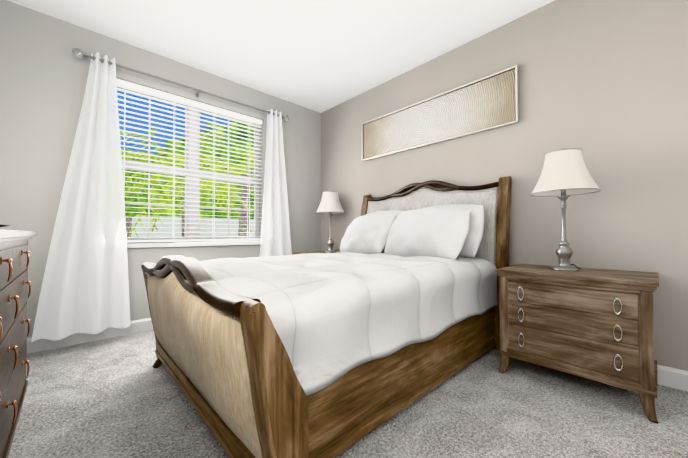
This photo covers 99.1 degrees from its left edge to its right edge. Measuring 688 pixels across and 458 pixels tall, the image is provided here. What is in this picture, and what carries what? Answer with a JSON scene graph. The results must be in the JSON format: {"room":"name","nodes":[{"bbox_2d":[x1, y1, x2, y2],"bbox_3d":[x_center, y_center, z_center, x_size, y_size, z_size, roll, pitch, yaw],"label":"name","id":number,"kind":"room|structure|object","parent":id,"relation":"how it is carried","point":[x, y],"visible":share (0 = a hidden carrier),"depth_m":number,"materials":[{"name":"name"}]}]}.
{"room":"bedroom","nodes":[
{"label":"bedroom","id":0,"kind":"room"},
{"bbox_2d":[0,0,320,337],"bbox_3d":[-1.634,-0.370,3.193,3.760,2.690,0.200,1,-1,-43],"label":"wall","id":1,"kind":"structure","parent":0,"point":[44,70],"depth_m":2.44,"materials":[{"name":"paint"}]},
{"bbox_2d":[26,318,153,353],"bbox_3d":[-1.566,0.916,3.088,3.344,0.115,0.016,1,-1,-43],"label":"baseboard","id":2,"kind":"structure","parent":1,"relation":"attached to","point":[135,326],"depth_m":2.49,"materials":[{"name":"white"}]},
{"bbox_2d":[31,48,291,341],"bbox_3d":[-1.486,-0.310,3.039,2.376,2.345,0.222,1,-1,-43],"label":"curtains","id":3,"kind":"object","parent":1,"relation":"attached to","point":[85,286],"visible":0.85,"depth_m":2.47,"materials":[{"name":"white fabric"}]},
{"bbox_2d":[117,87,259,242],"bbox_3d":[-1.668,-0.614,3.227,1.570,1.520,0.060,1,-1,-43],"label":"window","id":4,"kind":"structure","parent":1,"relation":"in","point":[194,217],"depth_m":3.20,"materials":[{"name":"white plastic"}]},
{"bbox_2d":[116,78,261,241],"bbox_3d":[-1.612,-0.620,3.167,1.546,1.506,0.065,1,-1,-43],"label":"window blinds","id":5,"kind":"object","parent":4,"relation":"attached to","point":[125,85],"visible":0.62,"depth_m":3.10,"materials":[{"name":"white plastic"}]},
{"bbox_2d":[127,241,260,247],"bbox_3d":[-1.601,0.163,3.143,1.570,0.042,0.155,1,-1,-43],"label":"window sill","id":6,"kind":"structure","parent":1,"relation":"attached to","point":[156,245],"depth_m":3.06,"materials":[{"name":"white wood"}]},
{"bbox_2d":[7,0,554,112],"bbox_3d":[0.040,-1.794,1.427,3.760,0.100,5.100,1,-1,-43],"label":"ceiling","id":7,"kind":"structure","parent":0,"point":[320,56],"depth_m":2.59,"materials":[{"name":"paint"}]},
{"bbox_2d":[8,330,687,457],"bbox_3d":[0.040,0.971,1.382,3.760,0.050,5.100,1,-1,-43],"label":"floor","id":8,"kind":"structure","parent":0,"point":[118,397],"depth_m":1.48,"materials":[{"name":"carpet"}]},
{"bbox_2d":[0,229,36,457],"bbox_3d":[-1.306,0.468,0.788,0.548,0.935,1.876,1,-1,-43],"label":"dresser","id":9,"kind":"object","parent":8,"relation":"on","point":[14,264],"visible":1,"depth_m":1.17,"materials":[{"name":"brown wood"}]},
{"bbox_2d":[293,251,336,254],"bbox_3d":[-0.189,0.645,3.652,0.559,0.694,0.740,1,-1,-43],"label":"nightstand","id":10,"kind":"object","parent":8,"relation":"on","point":[295,253],"depth_m":3.73,"materials":[{"name":"brown wood"}]},
{"bbox_2d":[316,190,344,252],"bbox_3d":[-0.177,-0.104,3.798,0.377,0.809,0.377,1,-1,-43],"label":"lamp","id":11,"kind":"object","parent":10,"relation":"on","point":[330,205],"visible":0.98,"depth_m":3.72,"materials":[{"name":"white fabric"}]},
{"bbox_2d":[141,176,511,457],"bbox_3d":[-0.008,0.241,2.199,2.313,1.456,1.681,1,-1,-43],"label":"bed","id":12,"kind":"object","parent":8,"relation":"on","point":[389,310],"visible":1,"depth_m":1.35,"materials":[{"name":"white fabric"}]},
{"bbox_2d":[199,252,497,395],"bbox_3d":[-0.032,0.415,2.169,2.022,0.418,1.496,1,-1,-43],"label":"comforter","id":13,"kind":"object","parent":12,"relation":"on","point":[337,316],"depth_m":1.39,"materials":[{"name":"fabric"}]},
{"bbox_2d":[495,264,658,423],"bbox_3d":[1.471,0.616,1.877,0.559,0.694,0.750,1,-1,-43],"label":"nightstand","id":14,"kind":"object","parent":8,"relation":"on","point":[594,324],"visible":1,"depth_m":1.65,"materials":[{"name":"brown wood"}]},
{"bbox_2d":[530,148,600,270],"bbox_3d":[1.456,-0.135,1.944,0.377,0.809,0.377,1,-1,-43],"label":"lamp","id":15,"kind":"object","parent":14,"relation":"on","point":[565,175],"visible":1,"depth_m":1.88,"materials":[{"name":"white fabric"}]},
{"bbox_2d":[321,0,687,370],"bbox_3d":[1.408,-0.381,2.547,0.200,2.690,4.900,1,-1,-43],"label":"wall","id":16,"kind":"structure","parent":0,"point":[603,85],"depth_m":2.10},
{"bbox_2d":[362,65,518,160],"bbox_3d":[0.821,-1.085,3.009,0.035,0.465,1.730,1,-1,-43],"label":"wall art","id":17,"kind":"object","parent":16,"relation":"attached to","point":[489,102],"visible":1,"depth_m":2.81,"materials":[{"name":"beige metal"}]},
{"bbox_2d":[495,337,687,391],"bbox_3d":[0.848,0.914,2.967,0.016,0.115,3.490,1,-1,-43],"label":"baseboard","id":18,"kind":"structure","parent":16,"relation":"attached to","point":[675,378],"depth_m":1.76,"materials":[{"name":"white"}]},
{"label":"outside","id":19,"kind":"structure","parent":0,"visible":0},
{"bbox_2d":[133,109,253,218],"bbox_3d":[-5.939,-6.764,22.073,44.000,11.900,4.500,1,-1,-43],"label":"tree","id":20,"kind":"object","parent":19,"point":[218,214],"depth_m":17.89,"materials":[{"name":"green plant"}]},
{"bbox_3d":[-31.217,2.312,37.236,120.000,0.050,89.600,1,-1,-43],"label":"lawn","id":21,"kind":"structure","parent":19,"visible":0},
{"bbox_2d":[121,148,165,236],"bbox_3d":[-9.678,-0.894,12.578,3.407,5.366,2.744,1,-1,-43],"label":"tree","id":22,"kind":"object","parent":21,"relation":"on","point":[128,214],"depth_m":12.61,"materials":[{"name":"green plant"}]},
{"bbox_2d":[120,130,252,236],"bbox_3d":[-5.553,-0.658,10.353,4.784,4.805,5.032,1,-1,-43],"label":"palm","id":23,"kind":"object","parent":21,"relation":"on","point":[163,188],"depth_m":9.72,"materials":[{"name":"green plant"}]},
{"bbox_2d":[131,215,253,237],"bbox_3d":[-14.020,-0.887,34.275,61.000,6.050,14.500,1,-1,-43],"label":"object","id":24,"kind":"structure","parent":21,"relation":"on","point":[177,224],"depth_m":28.75,"materials":[{"name":"white"}]},
{"bbox_2d":[164,147,253,235],"bbox_3d":[-3.498,-0.712,10.895,5.439,4.930,5.043,1,-1,-43],"label":"palm","id":25,"kind":"object","parent":21,"relation":"on","point":[243,221],"depth_m":10.58,"materials":[{"name":"green plant"}]}
]}

